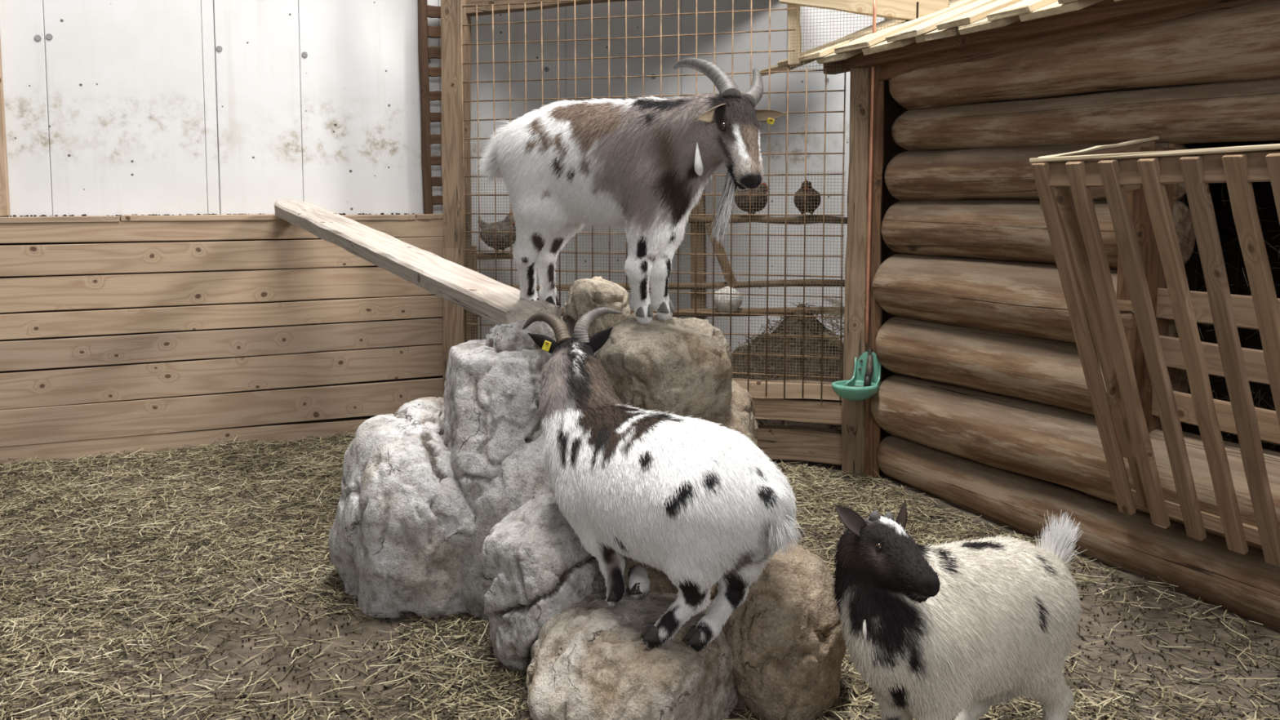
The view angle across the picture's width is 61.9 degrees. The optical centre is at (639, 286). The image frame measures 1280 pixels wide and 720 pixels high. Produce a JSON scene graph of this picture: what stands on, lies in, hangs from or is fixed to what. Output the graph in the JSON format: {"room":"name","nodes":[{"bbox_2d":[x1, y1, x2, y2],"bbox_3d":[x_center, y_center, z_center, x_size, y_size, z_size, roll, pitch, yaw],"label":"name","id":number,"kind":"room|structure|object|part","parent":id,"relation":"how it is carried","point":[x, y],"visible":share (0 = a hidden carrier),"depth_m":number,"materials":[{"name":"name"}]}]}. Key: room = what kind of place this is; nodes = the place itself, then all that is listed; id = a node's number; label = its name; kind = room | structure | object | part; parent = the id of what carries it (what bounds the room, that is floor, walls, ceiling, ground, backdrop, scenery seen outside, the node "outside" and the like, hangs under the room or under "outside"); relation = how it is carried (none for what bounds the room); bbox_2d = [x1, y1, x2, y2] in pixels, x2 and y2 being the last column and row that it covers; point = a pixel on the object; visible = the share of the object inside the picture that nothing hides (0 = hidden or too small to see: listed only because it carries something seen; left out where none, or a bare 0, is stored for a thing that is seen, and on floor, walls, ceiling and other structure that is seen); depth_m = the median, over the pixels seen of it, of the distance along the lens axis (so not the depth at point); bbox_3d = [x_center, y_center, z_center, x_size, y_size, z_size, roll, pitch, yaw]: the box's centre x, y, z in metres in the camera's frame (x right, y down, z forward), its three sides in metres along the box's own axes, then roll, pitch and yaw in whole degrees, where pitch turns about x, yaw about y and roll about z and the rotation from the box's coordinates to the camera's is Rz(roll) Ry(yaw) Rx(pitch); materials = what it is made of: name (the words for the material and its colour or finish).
{"room":"goat pen","nodes":[
{"label":"goat pen","id":0,"kind":"room"},
{"bbox_2d":[0,36,443,463],"bbox_3d":[-2.640,-0.747,5.371,3.334,3.394,0.131,-2,5,-23],"label":"wall","id":1,"kind":"structure","parent":0,"point":[118,334],"depth_m":5.54,"materials":[{"name":"brown wood"}]},
{"bbox_3d":[-3.145,-1.385,5.141,0.096,2.085,0.056,-2,5,-23],"label":"edge post","id":2,"kind":"part","parent":1,"relation":"part of","materials":[{"name":"brown wood"}]},
{"bbox_2d":[0,213,414,217],"bbox_3d":[-2.322,-0.377,5.596,2.275,0.016,0.035,-2,5,-23],"label":"dirt","id":3,"kind":"object","parent":1,"relation":"on","point":[64,215],"visible":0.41,"depth_m":5.53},
{"bbox_2d":[417,0,443,213],"bbox_3d":[-1.144,-1.302,5.981,0.213,1.788,0.055,-2,5,-25],"label":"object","id":4,"kind":"object","parent":1,"relation":"on","point":[425,31],"visible":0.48,"depth_m":5.97,"materials":[{"name":"brown wood"}]},
{"bbox_2d":[0,0,884,355],"bbox_3d":[-1.361,-1.000,6.035,6.519,3.600,0.111,-2,5,-23],"label":"wall","id":5,"kind":"structure","parent":0,"point":[112,107],"depth_m":5.85,"materials":[{"name":"paint"}]},
{"bbox_3d":[-3.339,-0.929,5.186,0.811,3.600,0.100,-2,5,-23],"label":"concrete panel","id":6,"kind":"part","parent":5,"relation":"part of","materials":[{"name":"white concrete"}]},
{"bbox_3d":[-2.634,-0.955,5.488,0.721,3.600,0.100,-2,5,-23],"label":"concrete panel","id":7,"kind":"part","parent":5,"relation":"part of","materials":[{"name":"white concrete"}]},
{"bbox_3d":[-2.276,-0.968,5.648,0.060,3.600,0.100,-2,5,-23],"label":"concrete panel","id":8,"kind":"part","parent":5,"relation":"part of","materials":[{"name":"white concrete"}]},
{"bbox_3d":[-2.050,-0.975,5.738,0.422,3.600,0.100,-2,5,-23],"label":"concrete panel","id":9,"kind":"part","parent":5,"relation":"part of","materials":[{"name":"white concrete"}]},
{"bbox_3d":[-1.507,-0.994,5.971,0.758,3.600,0.100,-2,5,-23],"label":"concrete panel","id":10,"kind":"part","parent":5,"relation":"part of","materials":[{"name":"white concrete"}]},
{"bbox_2d":[477,252,514,259],"bbox_3d":[-0.789,-0.174,6.064,0.516,0.052,0.037,1,5,17],"label":"perch","id":11,"kind":"object","parent":5,"relation":"attached to","point":[482,255],"visible":0.27,"depth_m":6.06,"materials":[{"name":"brown wood"}]},
{"bbox_2d":[477,214,515,253],"bbox_3d":[-0.808,-0.306,6.060,0.208,0.238,0.209,-1,5,-17],"label":"hen","id":12,"kind":"object","parent":11,"relation":"on","point":[491,239],"visible":0.65,"depth_m":5.99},
{"bbox_3d":[-0.809,-1.019,6.271,0.758,3.600,0.100,-2,5,-23],"label":"concrete panel","id":13,"kind":"part","parent":5,"relation":"part of","materials":[{"name":"white concrete"}]},
{"bbox_3d":[-0.111,-1.044,6.570,0.758,3.600,0.100,-2,5,-23],"label":"concrete panel","id":14,"kind":"part","parent":5,"relation":"part of","materials":[{"name":"white concrete"}]},
{"bbox_3d":[0.588,-1.069,6.870,0.758,3.600,0.100,-2,5,-23],"label":"concrete panel","id":15,"kind":"part","parent":5,"relation":"part of","materials":[{"name":"white concrete"}]},
{"bbox_3d":[1.286,-1.093,7.169,0.758,3.600,0.100,-2,5,-23],"label":"concrete panel","id":16,"kind":"part","parent":5,"relation":"part of","materials":[{"name":"white concrete"}]},
{"bbox_2d":[0,434,1279,719],"bbox_3d":[-0.200,0.904,4.891,8.800,0.054,7.200,0,5,0],"label":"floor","id":17,"kind":"structure","parent":0,"point":[369,627],"depth_m":3.15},
{"bbox_2d":[440,0,471,393],"bbox_3d":[-0.964,-0.638,5.609,0.132,3.050,0.125,2,5,16],"label":"post","id":18,"kind":"object","parent":17,"relation":"on","point":[452,11],"visible":0.59,"depth_m":5.56,"materials":[{"name":"brown wood"}]},
{"bbox_2d":[466,0,639,16],"bbox_3d":[0.041,-1.479,5.269,1.982,0.183,0.078,1,5,16],"label":"beam","id":19,"kind":"structure","parent":18,"relation":"attached to","point":[485,10],"depth_m":5.45,"materials":[{"name":"brown wood"}]},
{"bbox_2d":[460,0,912,401],"bbox_3d":[0.191,-0.443,5.249,2.326,1.955,0.056,1,5,17],"label":"mesh panel","id":20,"kind":"object","parent":18,"relation":"attached to","point":[576,271],"visible":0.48,"depth_m":5.17,"materials":[{"name":"brown metal"}]},
{"bbox_2d":[819,291,844,347],"bbox_3d":[0.926,0.159,5.075,0.159,0.273,0.025,1,5,15],"label":"cobweb","id":21,"kind":"object","parent":20,"relation":"attached to","point":[835,312],"visible":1,"depth_m":5.07,"materials":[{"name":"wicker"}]},
{"bbox_2d":[751,397,841,425],"bbox_3d":[0.032,0.584,5.411,1.978,0.128,0.106,1,5,17],"label":"beam","id":22,"kind":"structure","parent":18,"relation":"attached to","point":[801,410],"depth_m":5.15,"materials":[{"name":"brown wood"}]},
{"bbox_2d":[733,377,842,400],"bbox_3d":[0.032,0.482,5.402,1.978,0.086,0.106,1,5,17],"label":"beam","id":23,"kind":"structure","parent":22,"relation":"on","point":[757,388],"depth_m":5.15,"materials":[{"name":"brown wood"}]},
{"bbox_2d":[471,244,477,339],"bbox_3d":[-0.929,0.289,5.800,0.104,1.030,0.026,1,5,17],"label":"board","id":24,"kind":"object","parent":17,"relation":"on","point":[474,328],"visible":0.11,"depth_m":5.77,"materials":[{"name":"brown wood"}]},
{"bbox_2d":[327,276,846,719],"bbox_3d":[-0.178,0.640,3.310,1.141,1.282,1.895,-4,6,-37],"label":"rock","id":25,"kind":"object","parent":17,"relation":"on","point":[446,504],"visible":0.7,"depth_m":3.07,"materials":[{"name":"grey stone"}]},
{"bbox_2d":[274,200,562,325],"bbox_3d":[-1.106,-0.159,4.561,0.216,0.418,2.678,-3,6,-34],"label":"plank","id":26,"kind":"object","parent":25,"relation":"on","point":[495,301],"visible":0.99,"depth_m":4.11,"materials":[{"name":"brown wood"}]},
{"bbox_2d":[477,57,787,324],"bbox_3d":[-0.035,-0.277,3.223,1.022,0.798,0.419,3,6,33],"label":"goat","id":27,"kind":"object","parent":25,"relation":"on","point":[641,166],"visible":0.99,"depth_m":3.09},
{"bbox_2d":[522,306,804,651],"bbox_3d":[-0.006,0.466,2.784,0.370,0.770,0.955,-5,7,-44],"label":"goat","id":28,"kind":"object","parent":25,"relation":"on","point":[695,501],"visible":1,"depth_m":2.56},
{"bbox_2d":[0,430,1279,719],"bbox_3d":[-0.818,0.950,4.114,5.878,0.117,3.587,0,5,0],"label":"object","id":29,"kind":"object","parent":17,"relation":"on","point":[157,455],"visible":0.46,"depth_m":3.61,"materials":[{"name":"beige plant"}]},
{"bbox_2d":[0,441,1279,719],"bbox_3d":[-0.526,0.963,4.094,4.944,0.054,3.208,0,5,0],"label":"droppings","id":30,"kind":"object","parent":29,"relation":"on","point":[1072,661],"visible":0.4,"depth_m":3.23},
{"bbox_2d":[831,499,1084,719],"bbox_3d":[0.730,0.773,2.376,0.694,0.668,0.303,-4,6,-37],"label":"goat","id":31,"kind":"object","parent":29,"relation":"on","point":[955,630],"visible":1,"depth_m":2.21},
{"bbox_2d":[690,186,706,319],"bbox_3d":[0.323,0.088,5.795,0.089,1.472,0.058,0,5,17],"label":"upright","id":32,"kind":"object","parent":17,"relation":"on","point":[700,239],"visible":0.23,"depth_m":5.75,"materials":[{"name":"brown wood"}]},
{"bbox_2d":[478,306,844,316],"bbox_3d":[0.064,0.141,5.835,2.308,0.126,0.043,1,5,17],"label":"perch","id":33,"kind":"object","parent":32,"relation":"attached to","point":[814,310],"visible":0.28,"depth_m":5.65,"materials":[{"name":"brown wood"}]},
{"bbox_2d":[715,286,742,315],"bbox_3d":[0.468,0.069,5.722,0.153,0.160,0.229,0,5,0],"label":"hen","id":34,"kind":"object","parent":33,"relation":"on","point":[722,301],"visible":0.66,"depth_m":5.63,"materials":[{"name":"white"}]},
{"bbox_2d":[507,279,844,290],"bbox_3d":[0.064,-0.002,5.823,2.302,0.118,0.039,1,5,17],"label":"perch","id":35,"kind":"object","parent":32,"relation":"attached to","point":[699,285],"visible":0.31,"depth_m":5.66,"materials":[{"name":"brown wood"}]},
{"bbox_2d":[704,222,737,287],"bbox_3d":[0.434,-0.164,5.660,0.182,0.358,0.028,1,5,15],"label":"brace","id":36,"kind":"object","parent":35,"relation":"attached to","point":[724,258],"visible":0.56,"depth_m":5.65,"materials":[{"name":"brown wood"}]},
{"bbox_2d":[688,215,847,224],"bbox_3d":[0.714,-0.353,5.600,0.936,0.051,0.042,1,5,17],"label":"perch","id":37,"kind":"object","parent":32,"relation":"attached to","point":[700,219],"visible":0.6,"depth_m":5.60,"materials":[{"name":"brown wood"}]},
{"bbox_2d":[734,182,770,216],"bbox_3d":[0.582,-0.463,5.631,0.168,0.179,0.166,-1,5,-14],"label":"hen","id":38,"kind":"object","parent":37,"relation":"on","point":[764,184],"visible":0.53,"depth_m":5.58,"materials":[{"name":"brown"}]},
{"bbox_2d":[793,180,820,214],"bbox_3d":[0.870,-0.464,5.548,0.172,0.192,0.170,-3,6,-32],"label":"hen","id":39,"kind":"object","parent":37,"relation":"on","point":[802,184],"visible":0.59,"depth_m":5.47,"materials":[{"name":"brown"}]},
{"bbox_2d":[731,303,843,429],"bbox_3d":[0.900,0.475,5.644,1.500,0.770,0.680,1,5,17],"label":"heap","id":40,"kind":"object","parent":17,"relation":"on","point":[795,326],"visible":0.15,"depth_m":5.52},
{"bbox_2d":[731,302,844,426],"bbox_3d":[0.910,0.484,5.638,1.439,0.812,0.709,1,5,17],"label":"straw","id":41,"kind":"object","parent":40,"relation":"on","point":[752,338],"visible":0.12,"depth_m":5.56,"materials":[{"name":"beige plant"}]},
{"bbox_2d":[757,424,841,465],"bbox_3d":[0.040,0.756,5.452,1.978,0.180,0.099,1,5,17],"label":"wooden plank","id":42,"kind":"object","parent":17,"relation":"on","point":[787,442],"depth_m":5.19,"materials":[{"name":"brown wood"}]},
{"bbox_2d":[841,67,868,476],"bbox_3d":[1.031,-0.089,5.035,0.127,2.050,0.127,2,5,17],"label":"post","id":43,"kind":"object","parent":17,"relation":"on","point":[853,412],"visible":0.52,"depth_m":4.99,"materials":[{"name":"brown wood"}]},
{"bbox_2d":[864,65,884,477],"bbox_3d":[1.101,-0.052,5.009,0.081,1.980,0.117,1,5,17],"label":"post","id":44,"kind":"object","parent":17,"relation":"on","point":[873,431],"visible":0.58,"depth_m":4.95,"materials":[{"name":"brown wood"}]},
{"bbox_2d":[831,347,881,400],"bbox_3d":[0.991,0.408,4.912,0.210,0.230,0.223,2,5,20],"label":"drinker","id":45,"kind":"object","parent":44,"relation":"attached to","point":[865,380],"visible":1,"depth_m":4.94,"materials":[{"name":"green plastic"}]},
{"bbox_2d":[831,380,878,400],"bbox_3d":[0.987,0.484,4.907,0.209,0.079,0.200,0,5,0],"label":"bowl","id":46,"kind":"object","parent":45,"relation":"on","point":[851,390],"depth_m":4.85,"materials":[{"name":"green plastic"}]},
{"bbox_3d":[1.066,0.404,4.989,0.116,0.204,0.020,1,5,17],"label":"plate","id":47,"kind":"part","parent":45,"relation":"part of","materials":[{"name":"green ceramic"}]},
{"bbox_2d":[865,0,876,343],"bbox_3d":[1.063,-0.534,4.913,0.026,1.603,0.017,0,5,0],"label":"copper pipe","id":48,"kind":"object","parent":44,"relation":"attached to","point":[874,2],"visible":0.89,"depth_m":4.91,"materials":[{"name":"brown metal"}]},
{"bbox_2d":[871,0,1279,631],"bbox_3d":[1.811,0.046,3.564,0.326,1.986,3.705,-2,5,-23],"label":"wall","id":49,"kind":"structure","parent":0,"point":[981,405],"depth_m":4.01,"materials":[{"name":"brown wood"}]},
{"bbox_2d":[760,0,1277,80],"bbox_3d":[2.377,-1.331,3.943,2.124,0.936,4.191,-2,5,-23],"label":"shed roof","id":50,"kind":"structure","parent":49,"relation":"on","point":[964,31],"depth_m":4.10,"materials":[{"name":"beige wood"}]},
{"bbox_2d":[786,4,801,66],"bbox_3d":[0.740,-1.214,5.114,0.064,0.304,0.053,1,5,16],"label":"post","id":51,"kind":"object","parent":50,"relation":"on","point":[792,23],"visible":0.76,"depth_m":5.09,"materials":[{"name":"beige wood"}]},
{"bbox_2d":[778,0,948,21],"bbox_3d":[1.037,-1.329,4.973,0.777,0.246,0.054,1,5,17],"label":"beam","id":52,"kind":"structure","parent":51,"relation":"attached to","point":[904,10],"depth_m":4.93,"materials":[{"name":"beige wood"}]},
{"bbox_2d":[1029,136,1279,567],"bbox_3d":[1.749,0.206,2.772,0.569,1.282,1.642,-2,5,-20],"label":"rack","id":53,"kind":"object","parent":49,"relation":"attached to","point":[1067,184],"visible":1,"depth_m":3.13,"materials":[{"name":"brown wood"}]},
{"bbox_3d":[1.491,-0.367,3.462,0.527,0.161,0.026,-12,10,-25],"label":"rail","id":54,"kind":"part","parent":53,"relation":"part of","materials":[{"name":"brown wood"}]},
{"bbox_3d":[1.551,-0.300,2.671,0.031,0.079,1.500,-2,5,-23],"label":"rail","id":55,"kind":"part","parent":53,"relation":"part of","materials":[{"name":"brown wood"}]},
{"bbox_3d":[1.966,0.766,2.896,0.030,0.054,1.637,-2,5,-23],"label":"rail","id":56,"kind":"part","parent":53,"relation":"part of","materials":[{"name":"brown wood"}]},
{"bbox_2d":[1179,186,1279,449],"bbox_3d":[2.255,0.143,3.014,0.486,0.974,1.602,-2,5,-22],"label":"hay","id":57,"kind":"object","parent":53,"relation":"in","point":[1222,186],"visible":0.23,"depth_m":3.60,"materials":[{"name":"plant"}]},
{"bbox_3d":[2.093,0.281,2.844,0.034,0.105,1.716,-2,5,-23],"label":"rail","id":58,"kind":"part","parent":49,"relation":"part of","materials":[{"name":"brown wood"}]},
{"bbox_3d":[2.095,0.459,2.860,0.034,0.103,1.716,-2,5,-23],"label":"rail","id":59,"kind":"part","parent":49,"relation":"part of","materials":[{"name":"brown wood"}]},
{"bbox_3d":[2.095,0.117,2.831,0.036,0.107,1.716,-2,5,-23],"label":"rail","id":60,"kind":"part","parent":49,"relation":"part of","materials":[{"name":"brown wood"}]},
{"bbox_2d":[915,1,1279,452],"bbox_3d":[2.561,-0.306,3.716,1.404,2.600,3.368,-2,5,-23],"label":"wall","id":61,"kind":"structure","parent":0,"point":[1263,191],"depth_m":4.95,"materials":[{"name":"black"}]}
]}

